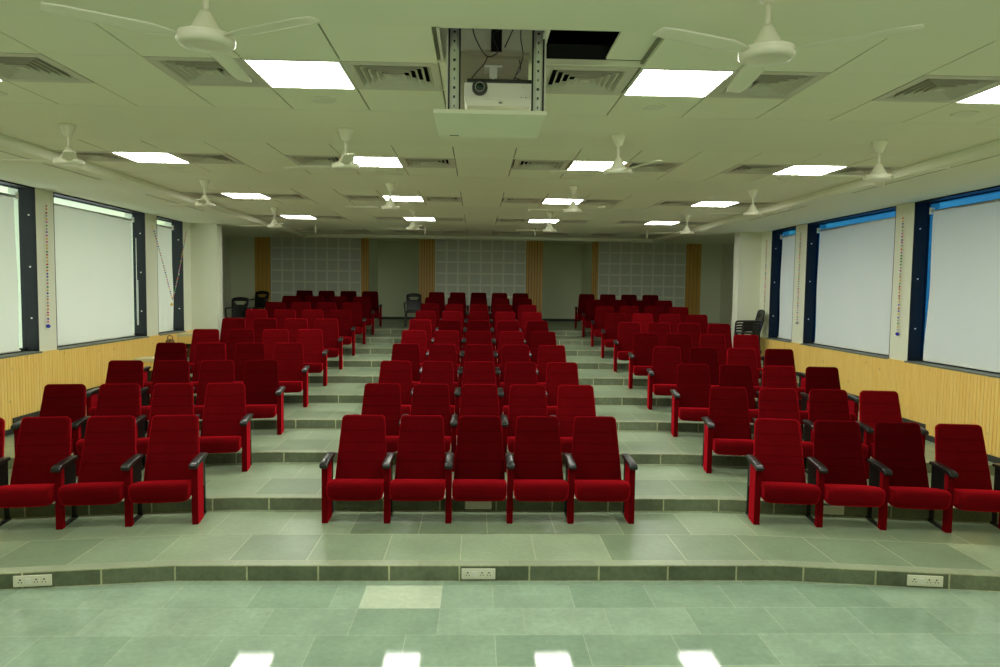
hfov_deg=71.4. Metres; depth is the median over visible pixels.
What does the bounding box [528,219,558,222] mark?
ceiling light
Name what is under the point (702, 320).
chair
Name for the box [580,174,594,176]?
ceiling disc
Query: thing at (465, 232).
ceiling vent
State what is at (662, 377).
chair
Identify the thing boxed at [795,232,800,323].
bead garland
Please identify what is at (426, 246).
strip
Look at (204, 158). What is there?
ceiling vent
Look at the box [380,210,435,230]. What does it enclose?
ceiling fan
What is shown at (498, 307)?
chair
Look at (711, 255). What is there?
wall
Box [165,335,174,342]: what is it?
bag
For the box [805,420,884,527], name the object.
chair
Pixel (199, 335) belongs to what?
chair
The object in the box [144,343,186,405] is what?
chair
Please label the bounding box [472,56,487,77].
cable
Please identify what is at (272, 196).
ceiling vent
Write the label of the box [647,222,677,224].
diffuser
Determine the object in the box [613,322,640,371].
chair
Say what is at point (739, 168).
ceiling vent
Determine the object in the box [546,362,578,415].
chair
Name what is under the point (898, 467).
chair
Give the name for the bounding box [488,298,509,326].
chair
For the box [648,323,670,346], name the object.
chair
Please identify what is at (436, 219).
ceiling vent
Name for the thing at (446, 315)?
chair
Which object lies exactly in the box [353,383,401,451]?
chair
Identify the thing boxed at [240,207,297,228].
ceiling fan
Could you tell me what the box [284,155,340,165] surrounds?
ceiling vent
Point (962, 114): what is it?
ceiling disc
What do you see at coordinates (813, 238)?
window
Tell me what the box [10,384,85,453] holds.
chair
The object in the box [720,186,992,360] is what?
wall
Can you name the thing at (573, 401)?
chair
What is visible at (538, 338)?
chair
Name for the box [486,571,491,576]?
socket
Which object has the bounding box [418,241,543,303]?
wall
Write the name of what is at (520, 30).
cable
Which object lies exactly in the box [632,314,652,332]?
chair
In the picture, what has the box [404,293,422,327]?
plastic chair
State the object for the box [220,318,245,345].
chair
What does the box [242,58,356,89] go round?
ceiling light
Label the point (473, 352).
chair
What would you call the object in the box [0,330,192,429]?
wainscoting
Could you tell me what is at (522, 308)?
chair
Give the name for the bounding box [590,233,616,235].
ceiling vent
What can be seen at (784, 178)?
ceiling disc
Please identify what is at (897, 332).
bead garland
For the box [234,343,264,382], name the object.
chair
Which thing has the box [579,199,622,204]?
ceiling vent
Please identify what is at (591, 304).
chair
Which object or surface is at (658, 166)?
ceiling vent
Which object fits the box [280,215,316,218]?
ceiling light
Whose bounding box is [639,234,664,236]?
ceiling vent
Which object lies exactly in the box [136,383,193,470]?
chair
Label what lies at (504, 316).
chair
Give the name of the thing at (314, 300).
chair
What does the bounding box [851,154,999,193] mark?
trim
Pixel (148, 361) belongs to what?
side table
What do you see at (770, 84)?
ceiling vent
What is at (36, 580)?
socket
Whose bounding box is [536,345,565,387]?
chair
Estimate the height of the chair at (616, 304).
0.945 m
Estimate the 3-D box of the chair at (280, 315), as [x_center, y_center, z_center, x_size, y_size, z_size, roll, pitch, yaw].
[-4.556,-0.022,14.510,0.582,0.945,0.616,0,4,-9]
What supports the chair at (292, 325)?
on the floor
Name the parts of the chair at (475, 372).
panel, armrest, backrest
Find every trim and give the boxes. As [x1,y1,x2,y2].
[0,150,100,179]
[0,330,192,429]
[145,194,203,210]
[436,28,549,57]
[751,205,808,219]
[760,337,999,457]
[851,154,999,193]
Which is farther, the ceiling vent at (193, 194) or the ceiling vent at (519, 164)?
the ceiling vent at (193, 194)
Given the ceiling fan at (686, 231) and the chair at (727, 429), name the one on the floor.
the chair at (727, 429)
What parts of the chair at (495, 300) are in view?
backrest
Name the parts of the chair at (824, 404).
support frame, armrest, panel, backrest, seat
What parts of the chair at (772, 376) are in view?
backrest, seat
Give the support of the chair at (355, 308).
on the floor
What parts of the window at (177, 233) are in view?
sill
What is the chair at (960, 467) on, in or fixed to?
on the floor
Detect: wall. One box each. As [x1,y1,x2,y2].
[8,187,230,350]
[231,237,377,319]
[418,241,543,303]
[581,242,721,322]
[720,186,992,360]
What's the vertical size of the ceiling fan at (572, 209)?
0.353 m
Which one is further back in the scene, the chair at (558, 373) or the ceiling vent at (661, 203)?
the ceiling vent at (661, 203)
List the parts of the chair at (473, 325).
panel, backrest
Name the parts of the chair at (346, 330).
backrest, seat, panel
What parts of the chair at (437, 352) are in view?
backrest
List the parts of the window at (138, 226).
sill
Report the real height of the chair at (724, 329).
0.945 m
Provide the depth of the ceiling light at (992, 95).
4.89 m
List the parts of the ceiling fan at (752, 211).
fan blade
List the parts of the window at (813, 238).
sill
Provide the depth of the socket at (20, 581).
5.31 m
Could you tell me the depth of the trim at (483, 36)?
4.29 m
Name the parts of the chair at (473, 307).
backrest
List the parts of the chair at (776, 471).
support frame, panel, armrest, backrest, seat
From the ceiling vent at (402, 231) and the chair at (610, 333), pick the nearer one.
the chair at (610, 333)
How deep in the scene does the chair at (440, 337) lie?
12.32 m
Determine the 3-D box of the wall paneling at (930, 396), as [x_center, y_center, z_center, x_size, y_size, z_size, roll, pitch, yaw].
[5.779,1.166,8.709,0.029,1.394,12.850,1,4,-2]
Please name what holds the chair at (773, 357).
on the floor
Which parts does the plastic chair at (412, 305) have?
backrest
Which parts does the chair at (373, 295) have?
backrest, seat, panel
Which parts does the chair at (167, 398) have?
support frame, armrest, seat, backrest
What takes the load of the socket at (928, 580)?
attached to the power outlet at (912, 580)
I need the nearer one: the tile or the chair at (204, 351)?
the tile
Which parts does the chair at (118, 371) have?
panel, seat, armrest, backrest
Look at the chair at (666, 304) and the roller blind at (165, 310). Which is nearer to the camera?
the roller blind at (165, 310)
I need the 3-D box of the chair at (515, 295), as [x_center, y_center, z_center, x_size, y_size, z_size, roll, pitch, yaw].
[0.569,-0.626,18.985,0.651,0.945,0.616,1,4,-2]
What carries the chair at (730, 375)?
on the floor
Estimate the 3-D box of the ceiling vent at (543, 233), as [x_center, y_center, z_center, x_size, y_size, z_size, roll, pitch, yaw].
[1.367,-2.514,17.091,0.596,0.139,0.596,1,4,-2]
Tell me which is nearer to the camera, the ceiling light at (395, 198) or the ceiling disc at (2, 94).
the ceiling disc at (2, 94)
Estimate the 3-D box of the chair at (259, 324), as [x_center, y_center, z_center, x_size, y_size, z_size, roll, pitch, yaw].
[-4.513,0.194,13.151,0.582,0.945,0.616,0,4,-9]
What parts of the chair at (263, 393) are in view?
backrest, seat, panel, armrest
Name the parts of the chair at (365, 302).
backrest, seat, panel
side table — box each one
[134,357,153,381]
[177,333,192,356]
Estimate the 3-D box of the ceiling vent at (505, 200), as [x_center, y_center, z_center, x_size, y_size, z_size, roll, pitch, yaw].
[0.352,-2.134,10.835,0.596,0.139,0.596,1,4,-2]
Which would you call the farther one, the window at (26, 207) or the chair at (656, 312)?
the chair at (656, 312)
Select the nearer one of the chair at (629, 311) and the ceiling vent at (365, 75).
the ceiling vent at (365, 75)
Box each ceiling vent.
[0,53,94,82]
[52,150,134,161]
[142,56,269,86]
[170,153,244,163]
[180,192,231,197]
[250,215,284,217]
[261,193,309,199]
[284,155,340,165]
[293,229,319,230]
[312,216,345,218]
[341,61,442,90]
[342,195,385,200]
[342,229,369,231]
[374,217,405,219]
[392,230,418,232]
[398,157,455,167]
[422,196,461,201]
[435,218,464,220]
[442,231,466,233]
[494,232,518,233]
[497,219,527,221]
[503,198,542,203]
[513,159,570,169]
[542,233,568,234]
[546,44,637,94]
[557,220,589,222]
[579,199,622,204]
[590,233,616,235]
[615,221,650,223]
[625,162,682,171]
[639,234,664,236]
[653,200,700,205]
[673,222,710,224]
[707,69,830,98]
[721,163,792,173]
[728,202,776,206]
[824,166,901,175]
[872,74,999,102]
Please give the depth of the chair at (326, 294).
18.78 m
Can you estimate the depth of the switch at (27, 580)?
5.31 m
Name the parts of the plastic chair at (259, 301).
backrest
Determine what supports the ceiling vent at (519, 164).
in the ceiling
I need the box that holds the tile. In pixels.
[606,32,656,59]
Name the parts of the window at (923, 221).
sill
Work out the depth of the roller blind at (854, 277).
11.42 m
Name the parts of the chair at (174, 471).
panel, armrest, support frame, seat, backrest, panel, armrest, support frame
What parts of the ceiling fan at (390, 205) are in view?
fan blade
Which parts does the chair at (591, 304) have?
panel, seat, backrest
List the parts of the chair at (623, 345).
panel, seat, backrest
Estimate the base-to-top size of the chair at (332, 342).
0.945 m
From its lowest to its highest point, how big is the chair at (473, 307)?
0.945 m
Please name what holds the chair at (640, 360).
on the floor
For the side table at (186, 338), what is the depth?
13.46 m
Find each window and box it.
[0,180,42,358]
[53,192,148,349]
[156,216,185,335]
[766,226,795,342]
[801,206,895,358]
[904,185,999,377]
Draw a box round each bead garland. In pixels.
[45,204,50,327]
[152,226,186,305]
[764,240,766,320]
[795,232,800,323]
[895,217,903,335]
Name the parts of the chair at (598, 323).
panel, seat, backrest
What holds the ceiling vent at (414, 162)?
in the ceiling
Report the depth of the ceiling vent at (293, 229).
16.90 m
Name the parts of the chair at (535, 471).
panel, armrest, backrest, seat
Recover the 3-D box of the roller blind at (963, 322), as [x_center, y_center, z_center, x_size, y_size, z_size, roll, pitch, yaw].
[5.958,-0.596,8.423,0.065,2.109,2.390,1,4,-2]
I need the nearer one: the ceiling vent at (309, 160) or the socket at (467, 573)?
the socket at (467, 573)
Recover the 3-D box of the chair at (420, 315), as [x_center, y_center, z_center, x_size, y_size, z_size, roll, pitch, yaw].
[-1.643,-0.004,14.832,0.582,0.945,0.616,1,4,-2]
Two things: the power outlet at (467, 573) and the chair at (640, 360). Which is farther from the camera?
the chair at (640, 360)
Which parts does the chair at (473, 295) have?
backrest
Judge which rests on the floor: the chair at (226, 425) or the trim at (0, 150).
the chair at (226, 425)
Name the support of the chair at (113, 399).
on the floor
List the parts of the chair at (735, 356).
backrest, seat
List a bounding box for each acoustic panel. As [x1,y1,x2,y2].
[270,237,360,301]
[435,239,525,311]
[598,242,685,306]
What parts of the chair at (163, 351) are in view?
panel, support frame, seat, backrest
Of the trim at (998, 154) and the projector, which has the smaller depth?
the projector
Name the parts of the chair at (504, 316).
backrest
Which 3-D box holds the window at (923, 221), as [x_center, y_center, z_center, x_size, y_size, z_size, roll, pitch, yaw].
[5.914,-0.630,8.495,0.255,2.248,2.620,1,4,-2]
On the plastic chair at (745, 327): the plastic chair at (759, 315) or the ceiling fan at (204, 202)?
the plastic chair at (759, 315)
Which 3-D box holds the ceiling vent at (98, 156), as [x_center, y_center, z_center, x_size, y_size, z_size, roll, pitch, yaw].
[-4.388,-1.992,7.566,0.596,0.139,0.596,1,4,-2]
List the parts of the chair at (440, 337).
backrest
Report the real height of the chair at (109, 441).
0.945 m
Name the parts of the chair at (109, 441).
panel, armrest, support frame, seat, backrest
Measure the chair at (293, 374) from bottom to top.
0.945 m
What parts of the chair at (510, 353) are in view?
panel, armrest, backrest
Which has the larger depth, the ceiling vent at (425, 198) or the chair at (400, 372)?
the ceiling vent at (425, 198)
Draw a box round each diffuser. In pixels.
[406,218,434,220]
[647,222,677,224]
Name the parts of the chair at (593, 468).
support frame, armrest, panel, backrest, seat, support frame, panel, armrest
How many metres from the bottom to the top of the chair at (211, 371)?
0.945 m
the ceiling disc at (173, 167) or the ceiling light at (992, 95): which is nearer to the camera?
the ceiling light at (992, 95)
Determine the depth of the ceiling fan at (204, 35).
2.92 m
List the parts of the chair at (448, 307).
backrest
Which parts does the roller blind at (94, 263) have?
pull chain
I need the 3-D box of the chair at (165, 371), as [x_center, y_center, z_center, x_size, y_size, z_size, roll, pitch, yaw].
[-4.383,0.843,9.076,0.582,0.945,0.616,0,4,-9]
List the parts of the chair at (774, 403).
backrest, seat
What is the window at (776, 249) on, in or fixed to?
in the wall at (743, 262)
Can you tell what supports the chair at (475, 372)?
on the floor
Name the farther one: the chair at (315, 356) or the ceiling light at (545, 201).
the chair at (315, 356)
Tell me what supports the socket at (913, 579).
attached to the power outlet at (912, 580)
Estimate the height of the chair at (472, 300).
0.945 m
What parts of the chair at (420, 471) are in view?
panel, armrest, support frame, seat, backrest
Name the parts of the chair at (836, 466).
support frame, armrest, panel, backrest, seat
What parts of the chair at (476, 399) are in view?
panel, armrest, backrest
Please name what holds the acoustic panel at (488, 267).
attached to the wall at (543, 241)
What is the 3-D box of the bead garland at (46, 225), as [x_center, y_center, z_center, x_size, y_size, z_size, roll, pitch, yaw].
[-6.292,-0.932,9.668,0.053,1.718,0.072,1,4,-2]
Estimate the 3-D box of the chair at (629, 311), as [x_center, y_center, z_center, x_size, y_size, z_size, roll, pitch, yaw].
[2.991,-0.160,16.222,0.582,0.945,0.616,1,4,5]
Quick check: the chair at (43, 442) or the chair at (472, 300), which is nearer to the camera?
the chair at (43, 442)
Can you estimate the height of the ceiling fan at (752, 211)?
0.353 m
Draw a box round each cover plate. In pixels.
[465,501,491,508]
[823,506,843,514]
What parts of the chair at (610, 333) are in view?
panel, seat, backrest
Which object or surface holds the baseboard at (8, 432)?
attached to the wall at (206, 253)
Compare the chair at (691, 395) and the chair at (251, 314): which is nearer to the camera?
the chair at (691, 395)
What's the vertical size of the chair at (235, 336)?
0.945 m
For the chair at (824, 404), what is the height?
0.945 m
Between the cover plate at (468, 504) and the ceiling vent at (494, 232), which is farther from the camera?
the ceiling vent at (494, 232)
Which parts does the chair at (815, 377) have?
support frame, armrest, backrest, seat, armrest, panel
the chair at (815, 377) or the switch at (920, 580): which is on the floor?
the chair at (815, 377)
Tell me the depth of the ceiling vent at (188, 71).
4.54 m
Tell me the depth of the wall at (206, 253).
14.26 m
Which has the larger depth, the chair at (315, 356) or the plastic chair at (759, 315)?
the plastic chair at (759, 315)
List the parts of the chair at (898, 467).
support frame, armrest, panel, backrest, seat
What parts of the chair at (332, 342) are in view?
backrest, seat, panel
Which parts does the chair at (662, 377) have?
panel, armrest, seat, backrest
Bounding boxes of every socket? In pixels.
[17,578,23,584]
[33,577,39,583]
[41,577,47,583]
[465,571,470,576]
[479,571,484,576]
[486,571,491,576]
[911,577,916,583]
[926,578,931,584]
[933,578,939,584]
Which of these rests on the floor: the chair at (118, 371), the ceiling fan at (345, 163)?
the chair at (118, 371)
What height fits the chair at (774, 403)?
0.945 m
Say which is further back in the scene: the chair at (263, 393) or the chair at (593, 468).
the chair at (263, 393)
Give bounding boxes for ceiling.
[0,0,999,244]
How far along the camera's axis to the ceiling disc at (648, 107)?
5.23 m
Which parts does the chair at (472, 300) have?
backrest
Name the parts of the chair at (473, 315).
backrest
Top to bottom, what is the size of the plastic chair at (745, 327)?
0.908 m
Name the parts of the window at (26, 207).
sill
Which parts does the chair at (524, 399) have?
panel, armrest, seat, backrest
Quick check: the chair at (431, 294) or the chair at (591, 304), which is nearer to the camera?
the chair at (591, 304)
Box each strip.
[255,237,270,308]
[361,238,368,295]
[419,239,434,303]
[526,241,542,313]
[591,242,598,298]
[685,244,701,314]
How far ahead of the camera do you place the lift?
3.91 m
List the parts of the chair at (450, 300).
backrest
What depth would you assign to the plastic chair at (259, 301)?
20.55 m
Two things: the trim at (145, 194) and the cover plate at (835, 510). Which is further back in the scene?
the trim at (145, 194)
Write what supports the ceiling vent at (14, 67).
in the ceiling
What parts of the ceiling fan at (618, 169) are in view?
fan blade, down rod, fan blade, fan blade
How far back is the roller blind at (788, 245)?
13.98 m
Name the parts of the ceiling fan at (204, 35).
fan blade, down rod, fan blade, fan blade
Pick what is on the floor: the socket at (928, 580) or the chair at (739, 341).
the chair at (739, 341)
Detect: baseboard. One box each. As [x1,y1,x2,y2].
[5,386,99,436]
[378,317,719,323]
[760,350,999,462]
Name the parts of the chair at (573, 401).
seat, backrest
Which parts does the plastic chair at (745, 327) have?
armrest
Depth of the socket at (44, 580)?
5.33 m
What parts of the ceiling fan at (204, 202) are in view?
fan blade, fan blade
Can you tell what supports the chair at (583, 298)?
on the floor
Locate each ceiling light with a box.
[110,151,189,162]
[221,193,270,198]
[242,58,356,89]
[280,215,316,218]
[353,156,403,167]
[382,196,423,201]
[404,217,435,220]
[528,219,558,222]
[541,198,583,203]
[566,160,628,170]
[622,67,736,97]
[645,221,678,224]
[691,201,739,206]
[771,164,847,174]
[954,85,999,103]
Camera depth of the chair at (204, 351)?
10.61 m
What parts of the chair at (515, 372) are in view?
armrest, panel, seat, backrest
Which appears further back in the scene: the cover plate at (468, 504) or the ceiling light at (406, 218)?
the ceiling light at (406, 218)
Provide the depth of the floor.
5.56 m
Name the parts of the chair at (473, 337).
panel, backrest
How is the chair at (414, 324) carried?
on the floor
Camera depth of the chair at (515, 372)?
9.62 m
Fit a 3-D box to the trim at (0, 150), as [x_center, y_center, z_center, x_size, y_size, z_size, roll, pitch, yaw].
[-4.923,-1.836,7.342,0.044,0.026,2.600,1,4,-2]
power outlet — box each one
[13,574,51,586]
[461,568,494,578]
[907,575,942,586]
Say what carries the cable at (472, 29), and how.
hanging from the lift
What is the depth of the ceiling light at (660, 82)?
4.62 m
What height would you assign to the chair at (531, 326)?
0.945 m
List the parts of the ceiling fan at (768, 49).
fan blade, fan blade, down rod, fan blade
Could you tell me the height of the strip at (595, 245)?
2.550 m
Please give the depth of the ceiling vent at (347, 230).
16.99 m
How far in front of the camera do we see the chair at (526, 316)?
15.09 m
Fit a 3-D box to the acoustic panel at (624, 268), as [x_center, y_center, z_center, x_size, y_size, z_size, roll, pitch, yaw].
[4.372,-1.548,21.479,2.710,2.530,0.028,1,4,-2]
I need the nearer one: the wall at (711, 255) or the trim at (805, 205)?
the trim at (805, 205)
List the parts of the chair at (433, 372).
backrest, seat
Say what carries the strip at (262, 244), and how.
attached to the wall at (242, 248)
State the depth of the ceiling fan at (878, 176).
6.30 m
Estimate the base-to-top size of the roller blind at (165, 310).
2.109 m
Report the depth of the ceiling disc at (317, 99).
5.15 m
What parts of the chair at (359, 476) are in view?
panel, armrest, support frame, seat, backrest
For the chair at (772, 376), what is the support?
on the floor
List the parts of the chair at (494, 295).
backrest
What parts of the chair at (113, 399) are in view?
panel, seat, armrest, support frame, backrest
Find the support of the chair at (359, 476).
on the floor
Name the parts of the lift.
telescopic rail, panel, ceiling frame, telescopic rail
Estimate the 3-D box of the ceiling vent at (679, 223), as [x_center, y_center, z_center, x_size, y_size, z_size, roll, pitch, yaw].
[3.868,-2.291,14.064,0.596,0.139,0.596,1,4,-2]
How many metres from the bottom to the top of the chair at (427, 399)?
0.945 m
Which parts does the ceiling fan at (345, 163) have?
fan blade, down rod, fan blade, fan blade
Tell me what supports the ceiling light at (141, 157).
attached to the ceiling
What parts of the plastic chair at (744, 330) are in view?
armrest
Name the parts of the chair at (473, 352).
panel, armrest, backrest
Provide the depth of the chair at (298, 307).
16.06 m
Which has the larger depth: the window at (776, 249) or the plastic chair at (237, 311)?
the plastic chair at (237, 311)
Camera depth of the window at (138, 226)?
12.57 m
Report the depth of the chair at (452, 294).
19.12 m
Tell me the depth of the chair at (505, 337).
12.35 m
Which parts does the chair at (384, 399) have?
backrest, seat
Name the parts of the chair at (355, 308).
backrest, seat, panel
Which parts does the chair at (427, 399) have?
backrest, seat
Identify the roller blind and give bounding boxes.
[0,192,20,353]
[54,203,138,345]
[157,224,173,331]
[778,234,794,339]
[814,217,894,354]
[923,199,999,372]
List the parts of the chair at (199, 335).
seat, backrest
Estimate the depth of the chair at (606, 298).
19.13 m
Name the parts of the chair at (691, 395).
panel, armrest, seat, backrest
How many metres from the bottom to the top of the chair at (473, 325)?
0.945 m
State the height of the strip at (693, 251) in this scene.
2.550 m
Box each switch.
[25,578,30,583]
[472,571,476,576]
[918,578,923,583]
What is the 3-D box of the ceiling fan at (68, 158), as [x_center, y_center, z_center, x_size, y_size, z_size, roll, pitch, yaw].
[-3.711,-1.641,5.984,1.075,0.353,0.931,-2,4,-32]
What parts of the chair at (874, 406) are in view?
support frame, armrest, panel, seat, backrest, armrest, panel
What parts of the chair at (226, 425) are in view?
seat, backrest, panel, armrest, support frame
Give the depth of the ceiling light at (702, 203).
10.96 m
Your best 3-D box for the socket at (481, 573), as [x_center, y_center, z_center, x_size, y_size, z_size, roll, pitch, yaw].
[-0.144,1.922,5.559,0.048,0.052,0.006,1,4,-2]
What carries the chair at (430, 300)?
on the floor
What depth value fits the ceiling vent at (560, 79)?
4.47 m
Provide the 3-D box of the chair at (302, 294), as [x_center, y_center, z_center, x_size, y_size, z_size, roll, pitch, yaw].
[-5.255,-0.672,18.494,0.582,0.945,0.616,0,4,-9]
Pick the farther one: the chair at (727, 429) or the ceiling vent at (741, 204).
the ceiling vent at (741, 204)
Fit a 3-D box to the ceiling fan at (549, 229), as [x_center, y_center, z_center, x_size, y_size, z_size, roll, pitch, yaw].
[0.947,-1.976,12.305,1.075,0.353,0.931,-1,4,-26]
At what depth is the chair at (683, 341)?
12.32 m
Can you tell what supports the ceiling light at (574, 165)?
attached to the ceiling
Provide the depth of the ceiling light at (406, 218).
13.90 m
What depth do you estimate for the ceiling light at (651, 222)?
14.11 m
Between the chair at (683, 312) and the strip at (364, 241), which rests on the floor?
the chair at (683, 312)
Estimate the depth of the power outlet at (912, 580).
5.53 m
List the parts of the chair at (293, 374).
backrest, seat, panel, armrest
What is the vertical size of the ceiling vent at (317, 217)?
0.139 m
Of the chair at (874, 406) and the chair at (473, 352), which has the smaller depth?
the chair at (874, 406)
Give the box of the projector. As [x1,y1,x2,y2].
[464,79,531,110]
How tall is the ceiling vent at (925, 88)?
0.139 m
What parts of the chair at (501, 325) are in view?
backrest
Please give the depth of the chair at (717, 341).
12.27 m
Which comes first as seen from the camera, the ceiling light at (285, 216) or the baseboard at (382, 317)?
the ceiling light at (285, 216)
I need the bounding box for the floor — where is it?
[0,319,999,666]
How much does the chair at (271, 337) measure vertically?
0.945 m
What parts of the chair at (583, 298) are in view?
panel, seat, backrest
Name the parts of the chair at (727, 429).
support frame, panel, armrest, backrest, seat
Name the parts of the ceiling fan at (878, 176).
fan blade, fan blade, down rod, fan blade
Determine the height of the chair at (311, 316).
0.945 m
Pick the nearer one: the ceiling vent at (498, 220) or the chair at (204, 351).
the chair at (204, 351)
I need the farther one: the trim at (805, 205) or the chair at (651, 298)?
the chair at (651, 298)
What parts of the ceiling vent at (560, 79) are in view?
vent frame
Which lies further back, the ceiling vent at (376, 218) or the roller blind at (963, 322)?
the ceiling vent at (376, 218)
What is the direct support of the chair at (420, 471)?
on the floor
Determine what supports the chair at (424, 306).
on the floor
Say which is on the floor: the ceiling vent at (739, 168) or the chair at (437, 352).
the chair at (437, 352)
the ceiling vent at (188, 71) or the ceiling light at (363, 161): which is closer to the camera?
the ceiling vent at (188, 71)
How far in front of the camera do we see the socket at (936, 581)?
5.53 m
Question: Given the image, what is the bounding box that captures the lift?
[433,27,547,137]
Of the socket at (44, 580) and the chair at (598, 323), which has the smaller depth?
the socket at (44, 580)
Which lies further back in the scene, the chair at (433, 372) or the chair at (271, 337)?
the chair at (271, 337)
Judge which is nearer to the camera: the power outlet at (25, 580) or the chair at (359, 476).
the power outlet at (25, 580)
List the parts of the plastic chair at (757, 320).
armrest, seat, armrest, backrest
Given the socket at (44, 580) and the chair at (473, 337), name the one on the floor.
the chair at (473, 337)
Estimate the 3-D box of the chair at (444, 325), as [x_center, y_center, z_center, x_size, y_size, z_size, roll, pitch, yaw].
[-1.024,0.219,13.492,0.582,0.945,0.616,1,4,-2]
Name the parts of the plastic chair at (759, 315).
armrest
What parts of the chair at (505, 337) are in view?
panel, backrest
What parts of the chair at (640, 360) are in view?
panel, seat, backrest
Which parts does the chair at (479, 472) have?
panel, armrest, seat, backrest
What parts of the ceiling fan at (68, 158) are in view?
fan blade, down rod, fan blade, fan blade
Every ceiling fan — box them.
[0,123,133,172]
[40,0,320,81]
[163,179,245,208]
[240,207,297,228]
[283,128,400,174]
[346,183,420,212]
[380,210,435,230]
[516,212,565,232]
[529,186,600,215]
[551,133,661,180]
[652,0,923,92]
[654,214,704,234]
[706,189,787,217]
[811,140,947,186]
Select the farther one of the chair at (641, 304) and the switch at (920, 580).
the chair at (641, 304)
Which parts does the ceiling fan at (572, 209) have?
fan blade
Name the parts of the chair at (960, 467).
support frame, armrest, panel, backrest, seat, support frame, armrest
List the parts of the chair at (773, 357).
backrest, support frame, seat, panel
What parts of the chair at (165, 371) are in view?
support frame, armrest, seat, backrest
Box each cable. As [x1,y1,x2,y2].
[472,29,502,56]
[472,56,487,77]
[513,30,523,79]
[515,60,520,79]
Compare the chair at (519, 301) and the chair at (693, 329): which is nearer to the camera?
the chair at (693, 329)
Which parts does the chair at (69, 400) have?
armrest, panel, backrest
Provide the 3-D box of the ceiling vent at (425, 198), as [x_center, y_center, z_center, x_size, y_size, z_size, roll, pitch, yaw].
[-0.892,-2.148,10.793,0.596,0.139,0.596,1,4,-2]
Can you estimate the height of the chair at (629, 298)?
0.945 m
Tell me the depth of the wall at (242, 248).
21.09 m
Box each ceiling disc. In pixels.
[0,91,7,96]
[167,166,184,168]
[310,96,335,103]
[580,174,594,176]
[641,104,665,110]
[777,177,792,179]
[950,111,978,117]
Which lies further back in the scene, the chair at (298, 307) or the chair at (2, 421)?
the chair at (298, 307)
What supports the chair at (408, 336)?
on the floor
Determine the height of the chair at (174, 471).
0.945 m
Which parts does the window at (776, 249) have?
sill, glass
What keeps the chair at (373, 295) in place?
on the floor
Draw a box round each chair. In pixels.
[0,416,71,525]
[0,417,4,457]
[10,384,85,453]
[51,415,135,529]
[71,383,140,475]
[86,360,143,415]
[121,415,207,526]
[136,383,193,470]
[140,360,189,433]
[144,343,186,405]
[186,329,219,373]
[189,343,225,393]
[193,360,234,418]
[195,383,252,471]
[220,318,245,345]
[225,297,249,318]
[226,329,254,360]
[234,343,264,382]
[243,360,285,434]
[245,309,266,328]
[249,291,268,308]
[253,318,276,342]
[262,329,288,359]
[265,302,284,317]
[273,343,309,406]
[274,309,295,328]
[282,296,299,308]
[284,318,307,342]
[291,302,310,317]
[296,290,312,301]
[296,329,328,385]
[302,310,323,328]
[306,296,323,309]
[315,319,343,368]
[317,302,335,318]
[318,291,334,301]
[319,415,386,522]
[329,296,346,309]
[330,310,355,355]
[340,291,356,302]
[342,303,365,343]
[353,296,374,334]
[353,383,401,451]
[362,291,381,326]
[378,360,411,414]
[382,415,445,522]
[391,343,420,388]
[399,383,450,452]
[401,330,426,365]
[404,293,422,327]
[408,311,435,337]
[409,319,431,350]
[411,361,454,415]
[419,344,457,388]
[420,303,439,327]
[425,297,442,318]
[426,330,459,369]
[429,292,444,310]
[431,320,461,350]
[436,311,462,339]
[439,304,464,334]
[442,298,465,324]
[445,415,506,523]
[450,292,465,316]
[450,384,498,471]
[455,361,495,434]
[458,344,493,401]
[460,331,491,381]
[462,320,489,360]
[463,311,488,349]
[464,304,487,339]
[466,293,486,319]
[466,298,486,329]
[488,293,507,317]
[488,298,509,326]
[489,304,512,331]
[490,312,515,345]
[492,320,518,359]
[493,331,523,376]
[495,345,529,403]
[497,362,537,423]
[501,384,547,471]
[505,416,568,523]
[512,293,527,311]
[515,298,531,319]
[516,305,536,327]
[519,312,541,338]
[524,321,548,352]
[529,332,556,367]
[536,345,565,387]
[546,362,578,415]
[550,385,601,452]
[564,416,637,523]
[575,294,594,328]
[582,299,603,336]
[591,306,613,346]
[600,294,615,305]
[601,313,625,357]
[609,300,625,312]
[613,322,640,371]
[620,306,638,321]
[621,295,636,305]
[628,333,658,388]
[632,300,648,313]
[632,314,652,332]
[642,295,658,306]
[645,306,663,322]
[646,346,681,409]
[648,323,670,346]
[655,300,672,313]
[660,314,680,333]
[666,333,691,363]
[669,307,688,322]
[670,364,710,436]
[677,323,700,346]
[687,314,707,333]
[689,347,719,386]
[699,334,726,367]
[702,386,753,473]
[707,324,732,353]
[719,365,757,422]
[727,348,761,397]
[733,335,764,378]
[734,317,764,333]
[734,321,763,334]
[735,309,764,352]
[736,314,764,334]
[745,418,819,524]
[752,388,812,457]
[756,366,808,423]
[759,349,804,410]
[800,366,858,437]
[802,389,867,473]
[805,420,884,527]
[856,390,928,478]
[866,422,950,529]
[927,423,999,532]
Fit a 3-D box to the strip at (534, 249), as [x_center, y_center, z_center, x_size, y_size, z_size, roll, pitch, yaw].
[1.051,-1.575,21.366,0.515,2.550,0.035,1,4,-2]
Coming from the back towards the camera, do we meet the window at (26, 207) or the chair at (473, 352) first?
the chair at (473, 352)
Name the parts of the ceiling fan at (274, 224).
fan blade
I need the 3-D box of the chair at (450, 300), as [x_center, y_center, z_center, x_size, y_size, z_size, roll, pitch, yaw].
[-1.153,-0.429,17.568,0.582,0.945,0.616,1,4,-2]
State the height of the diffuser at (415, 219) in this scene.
0.022 m
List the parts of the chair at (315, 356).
backrest, seat, panel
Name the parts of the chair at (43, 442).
support frame, armrest, seat, backrest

